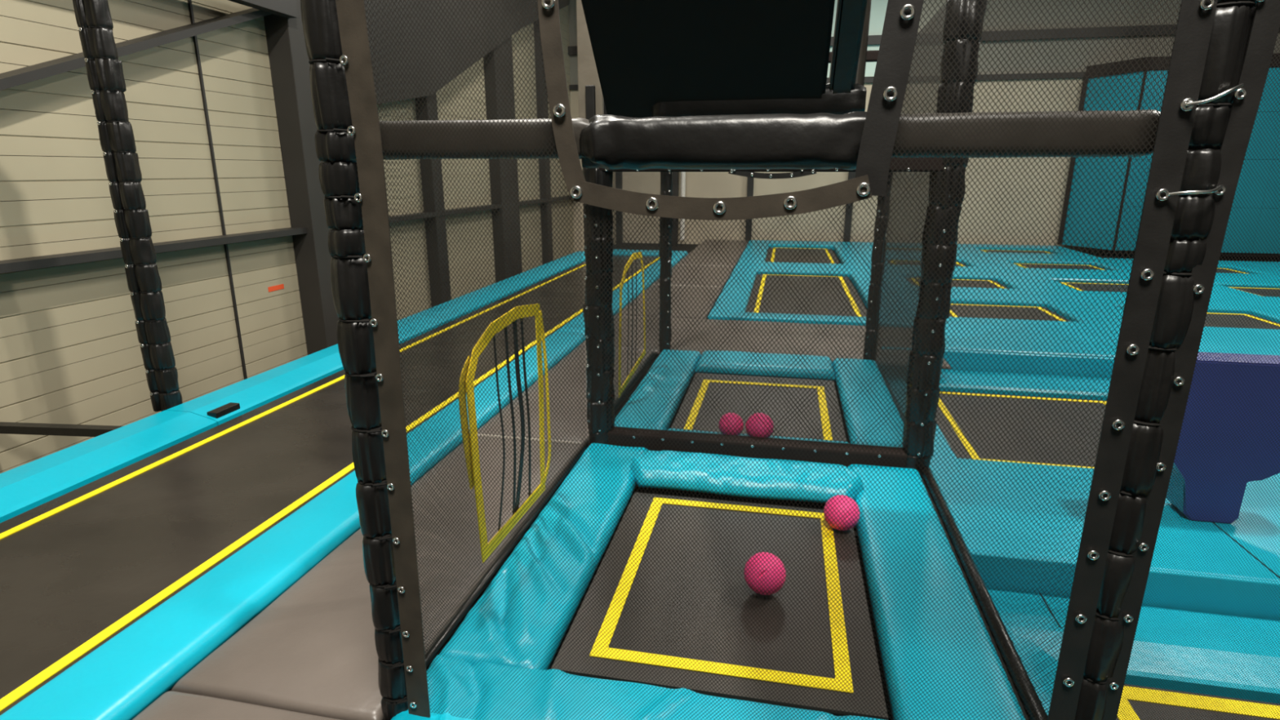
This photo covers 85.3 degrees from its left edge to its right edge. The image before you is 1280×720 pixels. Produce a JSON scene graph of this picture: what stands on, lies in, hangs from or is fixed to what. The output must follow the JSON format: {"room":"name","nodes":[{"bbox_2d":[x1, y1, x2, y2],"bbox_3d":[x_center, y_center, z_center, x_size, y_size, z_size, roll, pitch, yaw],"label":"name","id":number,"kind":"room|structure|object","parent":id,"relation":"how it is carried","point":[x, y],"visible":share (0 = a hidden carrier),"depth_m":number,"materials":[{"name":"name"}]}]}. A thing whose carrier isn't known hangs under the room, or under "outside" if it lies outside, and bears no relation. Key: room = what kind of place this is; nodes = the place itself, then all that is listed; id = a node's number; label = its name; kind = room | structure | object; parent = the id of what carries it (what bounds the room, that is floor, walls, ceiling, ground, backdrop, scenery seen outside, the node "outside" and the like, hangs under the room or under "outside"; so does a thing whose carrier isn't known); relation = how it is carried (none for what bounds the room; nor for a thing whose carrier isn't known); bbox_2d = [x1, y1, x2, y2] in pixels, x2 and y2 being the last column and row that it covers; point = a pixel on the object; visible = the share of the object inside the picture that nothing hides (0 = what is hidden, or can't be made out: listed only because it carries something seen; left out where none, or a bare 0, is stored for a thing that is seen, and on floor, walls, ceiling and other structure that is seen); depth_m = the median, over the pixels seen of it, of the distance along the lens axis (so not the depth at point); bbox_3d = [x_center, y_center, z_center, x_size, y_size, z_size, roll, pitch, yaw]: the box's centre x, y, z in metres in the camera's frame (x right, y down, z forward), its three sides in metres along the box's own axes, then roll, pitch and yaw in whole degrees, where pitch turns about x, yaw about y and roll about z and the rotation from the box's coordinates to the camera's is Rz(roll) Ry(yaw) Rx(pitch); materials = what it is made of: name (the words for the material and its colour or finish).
{"room":"indoor trampoline park","nodes":[
{"label":"indoor trampoline park","id":0,"kind":"room"},
{"bbox_2d":[0,0,573,473],"bbox_3d":[-3.882,-3.068,6.869,0.200,7.500,21.400,3,16,11],"label":"wall","id":1,"kind":"structure","parent":0,"point":[70,352],"depth_m":5.83,"materials":[{"name":"beige metal"}]},
{"bbox_2d":[0,422,122,436],"bbox_3d":[-3.806,0.466,4.616,1.111,0.065,0.070,1,15,4],"label":"rail","id":2,"kind":"object","parent":1,"relation":"attached to","point":[9,428],"visible":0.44,"depth_m":4.59,"materials":[{"name":"black metal"}]},
{"bbox_2d":[0,8,271,90],"bbox_3d":[-4.044,-2.277,5.188,0.200,1.556,4.170,3,16,11],"label":"wall beam","id":3,"kind":"structure","parent":1,"relation":"attached to","point":[27,74],"depth_m":5.40,"materials":[{"name":"metal"}]},
{"bbox_2d":[187,0,247,379],"bbox_3d":[-3.929,-2.720,6.164,0.022,7.200,0.092,3,16,11],"label":"trim","id":4,"kind":"structure","parent":1,"relation":"attached to","point":[189,2],"depth_m":6.45,"materials":[{"name":"metal"}]},
{"bbox_2d":[228,0,297,17],"bbox_3d":[-4.226,-2.481,3.239,0.120,0.160,7.700,3,16,11],"label":"trim","id":5,"kind":"structure","parent":1,"relation":"attached to","point":[284,8],"depth_m":6.61,"materials":[{"name":"metal"}]},
{"bbox_2d":[267,284,284,292],"bbox_3d":[-3.820,-0.757,7.290,0.004,0.050,0.230,3,16,11],"label":"sticker","id":6,"kind":"object","parent":1,"relation":"attached to","point":[273,288],"visible":1,"depth_m":7.29,"materials":[{"name":"orange paper"}]},
{"bbox_2d":[0,195,573,273],"bbox_3d":[-3.193,-1.982,9.611,0.190,0.060,15.900,3,16,11],"label":"trim","id":7,"kind":"structure","parent":1,"relation":"attached to","point":[58,260],"depth_m":5.80,"materials":[{"name":"metal"}]},
{"bbox_2d":[263,0,356,355],"bbox_3d":[-3.480,-3.179,7.657,0.270,7.300,1.390,3,16,11],"label":"support column","id":8,"kind":"structure","parent":1,"relation":"attached to","point":[290,66],"depth_m":7.32,"materials":[{"name":"grey metal"}]},
{"bbox_2d":[414,92,451,307],"bbox_3d":[-3.052,-3.787,9.882,0.180,7.300,0.300,3,16,11],"label":"trim","id":9,"kind":"structure","parent":1,"relation":"attached to","point":[430,101],"depth_m":10.25,"materials":[{"name":"metal"}]},
{"bbox_2d":[364,0,569,103],"bbox_3d":[-2.463,-6.123,12.060,0.240,3.940,8.840,3,16,11],"label":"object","id":10,"kind":"structure","parent":1,"relation":"attached to","point":[508,1],"depth_m":9.66,"materials":[{"name":"grey"}]},
{"bbox_2d":[483,35,522,282],"bbox_3d":[-2.493,-4.489,12.455,0.200,7.300,0.850,3,16,11],"label":"trim","id":11,"kind":"structure","parent":1,"relation":"attached to","point":[500,48],"depth_m":12.55,"materials":[{"name":"grey metal"}]},
{"bbox_2d":[533,20,553,264],"bbox_3d":[-2.050,-5.090,14.657,0.150,7.300,0.300,3,16,11],"label":"trim","id":12,"kind":"structure","parent":1,"relation":"attached to","point":[539,35],"depth_m":14.82,"materials":[{"name":"metal"}]},
{"bbox_2d":[581,0,866,117],"bbox_3d":[0.317,-1.426,2.535,1.115,1.032,1.034,3,16,11],"label":"board","id":13,"kind":"object","parent":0,"point":[653,58],"visible":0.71,"depth_m":2.78,"materials":[{"name":"black plastic"}]},
{"bbox_2d":[568,0,1279,253],"bbox_3d":[6.774,-5.244,15.221,17.600,7.300,0.200,3,16,11],"label":"wall","id":14,"kind":"structure","parent":0,"point":[868,86],"depth_m":15.21,"materials":[{"name":"beige metal"}]},
{"bbox_2d":[615,172,622,244],"bbox_3d":[-0.508,-4.242,16.867,0.140,4.500,0.140,3,16,11],"label":"trim","id":15,"kind":"structure","parent":14,"relation":"attached to","point":[617,172],"depth_m":16.98,"materials":[{"name":"metal"}]},
{"bbox_2d":[671,172,679,244],"bbox_3d":[0.843,-4.169,16.599,0.140,4.500,0.140,3,16,11],"label":"trim","id":16,"kind":"structure","parent":14,"relation":"attached to","point":[674,180],"depth_m":16.58,"materials":[{"name":"metal"}]},
{"bbox_2d":[680,172,685,239],"bbox_3d":[1.023,-4.562,16.368,0.110,3.420,0.110,3,16,11],"label":"trim","id":17,"kind":"structure","parent":14,"relation":"attached to","point":[682,187],"depth_m":16.48,"materials":[{"name":"white"}]},
{"bbox_2d":[745,177,754,241],"bbox_3d":[2.587,-4.075,16.253,0.140,4.500,0.140,3,16,11],"label":"trim","id":18,"kind":"structure","parent":14,"relation":"attached to","point":[748,182],"depth_m":16.25,"materials":[{"name":"metal"}]},
{"bbox_2d":[568,71,1085,89],"bbox_3d":[6.749,-6.037,14.878,17.400,0.110,0.090,3,16,11],"label":"trim","id":19,"kind":"structure","parent":14,"relation":"attached to","point":[867,80],"depth_m":14.62,"materials":[{"name":"metal"}]},
{"bbox_2d":[843,172,855,241],"bbox_3d":[4.800,-3.955,15.814,0.140,4.500,0.140,3,16,11],"label":"trim","id":20,"kind":"structure","parent":14,"relation":"attached to","point":[849,175],"depth_m":15.94,"materials":[{"name":"metal"}]},
{"bbox_2d":[826,0,888,77],"bbox_3d":[4.577,-7.404,15.005,1.650,2.420,0.040,3,16,11],"label":"window","id":21,"kind":"structure","parent":14,"relation":"in","point":[878,7],"depth_m":14.95,"materials":[{"name":"glass"}]},
{"bbox_2d":[567,24,1279,55],"bbox_3d":[6.746,-6.810,14.652,17.400,0.180,0.120,3,16,11],"label":"trim","id":22,"kind":"structure","parent":14,"relation":"attached to","point":[873,39],"depth_m":14.25,"materials":[{"name":"metal"}]},
{"bbox_2d":[1057,53,1279,257],"bbox_3d":[11.979,-3.939,13.611,6.040,3.690,1.140,3,16,11],"label":"wall","id":23,"kind":"structure","parent":0,"point":[1120,104],"depth_m":13.51,"materials":[{"name":"teal"}]},
{"bbox_3d":[4.660,1.058,6.281,18.000,0.150,21.600,3,16,11],"label":"floor","id":24,"kind":"structure","parent":0,"visible":0},
{"bbox_2d":[72,0,182,411],"bbox_3d":[-3.258,-0.606,4.553,0.199,3.970,0.150,3,16,11],"label":"post","id":25,"kind":"object","parent":24,"relation":"on","point":[104,72],"visible":0.98,"depth_m":4.39,"materials":[{"name":"black leather"}]},
{"bbox_2d":[168,242,1028,719],"bbox_3d":[-0.224,0.330,6.990,4.840,0.880,20.750,3,16,11],"label":"platform","id":26,"kind":"object","parent":24,"relation":"on","point":[641,371],"depth_m":3.67,"materials":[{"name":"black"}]},
{"bbox_2d":[132,690,341,719],"bbox_3d":[-1.405,1.396,1.019,0.740,0.039,2.432,3,16,11],"label":"floor mat","id":27,"kind":"object","parent":26,"relation":"on","point":[171,705],"visible":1,"depth_m":2.13,"materials":[{"name":"grey plastic"}]},
{"bbox_2d":[0,248,688,719],"bbox_3d":[-1.639,-0.225,6.849,2.145,0.085,15.400,3,16,11],"label":"track","id":28,"kind":"object","parent":26,"relation":"on","point":[131,553],"visible":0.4,"depth_m":3.28,"materials":[{"name":"plastic"}]},
{"bbox_2d":[171,433,582,719],"bbox_3d":[-0.932,0.789,3.240,0.740,0.041,2.252,3,16,11],"label":"floor mat","id":29,"kind":"object","parent":26,"relation":"on","point":[312,651],"visible":0.44,"depth_m":2.52,"materials":[{"name":"grey plastic"}]},
{"bbox_2d":[477,346,652,444],"bbox_3d":[-0.472,0.202,5.394,0.740,0.040,2.292,3,16,11],"label":"floor mat","id":30,"kind":"object","parent":26,"relation":"on","point":[584,348],"visible":0.2,"depth_m":4.88,"materials":[{"name":"grey plastic"}]},
{"bbox_2d":[616,284,722,319],"bbox_3d":[0.443,-0.768,8.944,1.050,0.041,2.230,3,16,11],"label":"floor mat","id":31,"kind":"object","parent":26,"relation":"on","point":[700,288],"visible":0.34,"depth_m":8.76,"materials":[{"name":"grey plastic"}]},
{"bbox_2d":[653,264,734,288],"bbox_3d":[0.898,-1.352,11.080,1.050,0.041,2.290,3,16,11],"label":"floor mat","id":32,"kind":"object","parent":26,"relation":"on","point":[723,266],"visible":0.32,"depth_m":10.97,"materials":[{"name":"grey plastic"}]},
{"bbox_2d":[391,443,1025,719],"bbox_3d":[0.373,0.834,2.857,1.870,0.145,2.360,3,16,11],"label":"trampoline","id":33,"kind":"object","parent":26,"relation":"on","point":[404,715],"visible":0.68,"depth_m":2.59,"materials":[{"name":"plastic"}]},
{"bbox_2d":[300,0,408,719],"bbox_3d":[-0.733,-0.171,1.784,0.111,2.650,0.113,-13,20,-39],"label":"post","id":34,"kind":"object","parent":33,"relation":"on","point":[335,147],"visible":0.77,"depth_m":1.76,"materials":[{"name":"black plastic"}]},
{"bbox_2d":[335,0,1217,719],"bbox_3d":[0.170,-0.046,1.581,1.756,2.458,0.018,3,16,11],"label":"net","id":35,"kind":"object","parent":34,"relation":"attached to","point":[1195,20],"visible":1,"depth_m":1.58,"materials":[{"name":"black fabric"}]},
{"bbox_2d":[744,551,786,595],"bbox_3d":[0.486,0.832,2.706,0.163,0.160,0.163,2,15,6],"label":"ball","id":36,"kind":"object","parent":33,"relation":"on","point":[762,553],"visible":0.65,"depth_m":2.65,"materials":[{"name":"pink plastic"}]},
{"bbox_2d":[823,494,859,530],"bbox_3d":[0.926,0.702,3.190,0.160,0.160,0.160,-2,15,-9],"label":"ball","id":37,"kind":"object","parent":33,"relation":"on","point":[833,500],"visible":0.69,"depth_m":3.13,"materials":[{"name":"pink plastic"}]},
{"bbox_2d":[1074,0,1257,719],"bbox_3d":[1.079,-0.075,1.434,0.106,2.650,0.106,10,18,32],"label":"post","id":38,"kind":"object","parent":33,"relation":"on","point":[1193,219],"visible":0.52,"depth_m":1.39,"materials":[{"name":"black plastic"}]},
{"bbox_2d":[379,109,1160,169],"bbox_3d":[0.186,-0.494,1.574,1.780,0.123,0.116,3,16,12],"label":"beam","id":39,"kind":"structure","parent":38,"relation":"attached to","point":[820,140],"depth_m":1.52,"materials":[{"name":"black leather"}]},
{"bbox_2d":[1102,0,1279,719],"bbox_3d":[2.214,0.062,1.187,2.318,2.455,0.016,3,16,11],"label":"net","id":40,"kind":"object","parent":38,"relation":"attached to","point":[1265,25],"visible":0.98,"depth_m":1.44,"materials":[{"name":"black fabric"}]},
{"bbox_2d":[1167,184,1222,196],"bbox_3d":[1.047,-0.318,1.307,0.088,0.023,0.026,3,16,11],"label":"hook","id":41,"kind":"object","parent":38,"relation":"attached to","point":[1219,187],"visible":1,"depth_m":1.30,"materials":[{"name":"silver metal"}]},
{"bbox_2d":[1184,83,1244,106],"bbox_3d":[1.047,-0.482,1.262,0.088,0.039,0.026,3,16,11],"label":"hook","id":42,"kind":"object","parent":38,"relation":"attached to","point":[1233,89],"visible":1,"depth_m":1.25,"materials":[{"name":"silver metal"}]},
{"bbox_2d":[676,240,748,266],"bbox_3d":[1.597,-2.246,14.360,1.050,0.039,4.652,3,16,11],"label":"floor mat","id":43,"kind":"object","parent":26,"relation":"on","point":[744,242],"visible":0.36,"depth_m":13.86,"materials":[{"name":"grey plastic"}]},
{"bbox_2d":[613,349,903,447],"bbox_3d":[0.894,0.247,5.115,1.870,0.089,2.180,3,16,11],"label":"trampoline","id":44,"kind":"object","parent":26,"relation":"on","point":[661,353],"visible":0.33,"depth_m":5.05,"materials":[{"name":"plastic"}]},
{"bbox_2d":[718,413,743,435],"bbox_3d":[0.551,0.394,4.197,0.150,0.150,0.150,3,16,11],"label":"ball","id":45,"kind":"object","parent":44,"relation":"on","point":[737,423],"visible":0.37,"depth_m":4.14,"materials":[{"name":"pink plastic"}]},
{"bbox_2d":[745,413,773,437],"bbox_3d":[0.713,0.398,4.142,0.166,0.166,0.166,-10,18,-33],"label":"ball","id":46,"kind":"object","parent":44,"relation":"on","point":[752,428],"visible":0.41,"depth_m":4.08,"materials":[{"name":"pink plastic"}]},
{"bbox_2d":[577,315,951,368],"bbox_3d":[1.176,-0.223,6.948,3.320,0.040,1.512,3,16,11],"label":"floor mat","id":47,"kind":"object","parent":26,"relation":"on","point":[624,319],"visible":0.32,"depth_m":6.92,"materials":[{"name":"grey plastic"}]},
{"bbox_2d":[658,49,893,360],"bbox_3d":[1.110,-1.229,5.885,1.919,2.530,0.120,3,16,11],"label":"frame","id":48,"kind":"object","parent":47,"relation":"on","point":[872,55],"visible":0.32,"depth_m":5.93,"materials":[{"name":"black plastic"}]},
{"bbox_2d":[582,0,987,478],"bbox_3d":[0.645,-0.756,3.680,1.983,2.780,0.189,3,16,11],"label":"frame","id":49,"kind":"object","parent":26,"relation":"on","point":[602,176],"visible":0.56,"depth_m":3.73,"materials":[{"name":"black plastic"}]},
{"bbox_2d":[364,0,586,654],"bbox_3d":[-0.532,-0.428,2.838,0.018,2.470,2.110,3,16,11],"label":"net","id":50,"kind":"object","parent":49,"relation":"attached to","point":[526,305],"visible":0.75,"depth_m":2.58,"materials":[{"name":"black fabric"}]},
{"bbox_2d":[425,440,588,667],"bbox_3d":[-0.531,0.770,3.170,0.028,0.027,2.100,3,16,11],"label":"rail","id":51,"kind":"object","parent":49,"relation":"attached to","point":[584,444],"visible":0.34,"depth_m":2.84,"materials":[{"name":"black plastic"}]},
{"bbox_2d":[576,0,604,119],"bbox_3d":[-0.257,-1.618,3.515,0.130,1.030,0.055,3,16,11],"label":"frame post","id":52,"kind":"object","parent":49,"relation":"attached to","point":[589,90],"visible":0.41,"depth_m":3.56,"materials":[{"name":"grey metal"}]},
{"bbox_2d":[612,172,662,408],"bbox_3d":[-0.032,-1.011,4.975,0.016,2.470,2.170,3,16,11],"label":"net","id":53,"kind":"object","parent":49,"relation":"attached to","point":[620,299],"visible":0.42,"depth_m":5.06,"materials":[{"name":"black fabric"}]},
{"bbox_2d":[611,169,929,448],"bbox_3d":[0.638,-0.263,3.788,1.670,1.512,0.079,3,16,11],"label":"net","id":54,"kind":"object","parent":49,"relation":"on","point":[761,175],"visible":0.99,"depth_m":3.80,"materials":[{"name":"black fabric"}]},
{"bbox_2d":[855,0,871,85],"bbox_3d":[1.033,-1.551,3.270,0.089,1.030,0.088,3,16,11],"label":"frame post","id":55,"kind":"object","parent":49,"relation":"attached to","point":[860,73],"visible":0.17,"depth_m":3.26,"materials":[{"name":"black metal"}]},
{"bbox_2d":[874,4,946,422],"bbox_3d":[1.796,-0.912,4.612,0.001,2.470,2.170,3,16,11],"label":"net","id":56,"kind":"object","parent":49,"relation":"attached to","point":[943,8],"visible":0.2,"depth_m":4.66,"materials":[{"name":"grey fabric"}]},
{"bbox_2d":[920,466,1047,719],"bbox_3d":[1.347,0.872,2.798,0.048,0.046,2.100,3,16,11],"label":"rail","id":57,"kind":"object","parent":49,"relation":"attached to","point":[932,486],"visible":0.62,"depth_m":2.55,"materials":[{"name":"black plastic"}]},
{"bbox_2d":[926,0,1181,719],"bbox_3d":[1.349,-0.326,2.465,0.001,2.470,2.110,3,16,11],"label":"net","id":58,"kind":"object","parent":49,"relation":"attached to","point":[1014,1],"visible":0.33,"depth_m":2.24,"materials":[{"name":"black fabric"}]},
{"bbox_2d":[735,240,871,269],"bbox_3d":[3.213,-2.119,13.950,2.244,0.105,4.644,3,16,11],"label":"trampoline","id":59,"kind":"object","parent":26,"relation":"on","point":[762,241],"visible":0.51,"depth_m":13.76,"materials":[{"name":"plastic"}]},
{"bbox_2d":[707,265,913,327],"bbox_3d":[2.303,-0.953,9.678,2.244,0.105,4.384,3,16,11],"label":"trampoline","id":60,"kind":"object","parent":26,"relation":"on","point":[768,268],"visible":0.39,"depth_m":9.29,"materials":[{"name":"fabric"}]},
{"bbox_2d":[832,249,1279,306],"bbox_3d":[8.611,-0.603,10.409,11.040,0.880,10.250,3,16,11],"label":"platform","id":61,"kind":"object","parent":24,"relation":"on","point":[1097,253],"depth_m":14.21,"materials":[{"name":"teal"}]},
{"bbox_2d":[848,241,972,255],"bbox_3d":[5.635,-2.324,14.700,2.174,0.105,2.244,3,16,11],"label":"trampoline","id":62,"kind":"object","parent":61,"relation":"on","point":[855,246],"visible":0.03,"depth_m":14.84,"materials":[{"name":"plastic"}]},
{"bbox_2d":[859,253,1009,271],"bbox_3d":[5.176,-1.737,12.551,2.174,0.105,2.294,3,16,11],"label":"trampoline","id":63,"kind":"object","parent":61,"relation":"on","point":[973,256],"visible":0.12,"depth_m":12.34,"materials":[{"name":"plastic"}]},
{"bbox_2d":[883,268,1064,296],"bbox_3d":[4.708,-1.137,10.354,2.174,0.105,2.344,3,16,11],"label":"trampoline","id":64,"kind":"object","parent":61,"relation":"on","point":[1033,283],"visible":0.2,"depth_m":10.17,"materials":[{"name":"plastic"}]},
{"bbox_2d":[886,346,1115,377],"bbox_3d":[6.195,0.193,5.730,8.070,0.210,0.055,3,16,11],"label":"step pad","id":65,"kind":"object","parent":61,"relation":"on","point":[1010,365],"visible":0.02,"depth_m":6.23,"materials":[{"name":"plastic"}]},
{"bbox_2d":[892,291,1120,357],"bbox_3d":[4.149,-0.421,7.732,2.174,0.105,3.194,3,16,11],"label":"trampoline","id":66,"kind":"object","parent":61,"relation":"on","point":[1024,301],"visible":0.37,"depth_m":7.29,"materials":[{"name":"plastic"}]},
{"bbox_2d":[956,244,1099,257],"bbox_3d":[7.790,-2.207,14.273,2.214,0.105,2.244,3,16,11],"label":"trampoline","id":67,"kind":"object","parent":61,"relation":"on","point":[995,245],"visible":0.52,"depth_m":14.36,"materials":[{"name":"plastic"}]},
{"bbox_2d":[976,255,1131,275],"bbox_3d":[7.331,-1.620,12.123,2.214,0.105,2.294,3,16,11],"label":"trampoline","id":68,"kind":"object","parent":61,"relation":"on","point":[986,256],"visible":0.41,"depth_m":12.23,"materials":[{"name":"plastic"}]},
{"bbox_2d":[1012,271,1261,302],"bbox_3d":[6.863,-1.020,9.926,2.214,0.105,2.344,3,16,11],"label":"trampoline","id":69,"kind":"object","parent":61,"relation":"on","point":[1015,273],"visible":0.34,"depth_m":10.04,"materials":[{"name":"plastic"}]},
{"bbox_2d":[1067,296,1279,355],"bbox_3d":[6.304,-0.304,7.304,2.214,0.105,3.194,3,16,11],"label":"trampoline","id":70,"kind":"object","parent":61,"relation":"on","point":[1090,298],"visible":0.3,"depth_m":7.51,"materials":[{"name":"plastic"}]},
{"bbox_2d":[1103,257,1279,278],"bbox_3d":[9.496,-1.503,11.694,2.194,0.105,2.294,3,16,11],"label":"trampoline","id":71,"kind":"object","parent":61,"relation":"on","point":[1117,260],"visible":0.27,"depth_m":11.52,"materials":[{"name":"plastic"}]},
{"bbox_2d":[1212,276,1279,303],"bbox_3d":[9.028,-0.903,9.497,2.194,0.105,2.344,3,16,11],"label":"trampoline","id":72,"kind":"object","parent":61,"relation":"on","point":[1215,277],"visible":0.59,"depth_m":9.88,"materials":[{"name":"plastic"}]},
{"bbox_2d":[1240,261,1279,269],"bbox_3d":[11.651,-1.386,11.267,2.194,0.105,2.294,3,16,11],"label":"trampoline","id":73,"kind":"object","parent":61,"relation":"on","point":[1257,262],"visible":0.2,"depth_m":12.13,"materials":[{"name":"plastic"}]},
{"bbox_3d":[7.236,1.245,3.983,11.040,0.700,3.400,3,16,11],"label":"platform","id":74,"kind":"object","parent":24,"relation":"on","visible":0},
{"bbox_2d":[880,365,1279,582],"bbox_3d":[3.106,0.597,4.681,2.464,0.108,3.344,3,16,11],"label":"trampoline","id":75,"kind":"object","parent":74,"relation":"on","point":[1004,404],"visible":0.33,"depth_m":3.95,"materials":[{"name":"plastic"}]},
{"bbox_2d":[1165,351,1279,524],"bbox_3d":[3.047,0.406,3.557,0.770,0.858,0.200,3,16,11],"label":"block","id":76,"kind":"object","parent":75,"relation":"on","point":[1204,353],"visible":0.5,"depth_m":3.47,"materials":[{"name":"blue plastic"}]},
{"bbox_3d":[6.179,2.676,-0.956,11.040,0.540,7.100,3,16,11],"label":"platform","id":77,"kind":"object","parent":24,"relation":"on","visible":0},
{"bbox_2d":[882,373,1030,719],"bbox_3d":[1.571,0.980,3.568,0.055,0.330,6.270,3,16,11],"label":"floor mat","id":78,"kind":"object","parent":77,"relation":"on","point":[975,597],"visible":0.02,"depth_m":2.84,"materials":[{"name":"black plastic"}]},
{"bbox_2d":[969,551,1279,620],"bbox_3d":[4.137,1.196,2.834,5.270,0.300,0.025,3,16,11],"label":"step pad","id":79,"kind":"object","parent":77,"relation":"on","point":[973,553],"visible":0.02,"depth_m":3.14,"materials":[{"name":"plastic"}]},
{"bbox_2d":[986,588,1279,719],"bbox_3d":[2.716,1.578,1.696,2.964,0.108,2.879,3,16,11],"label":"trampoline","id":80,"kind":"object","parent":77,"relation":"on","point":[1002,592],"visible":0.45,"depth_m":2.83,"materials":[{"name":"plastic"}]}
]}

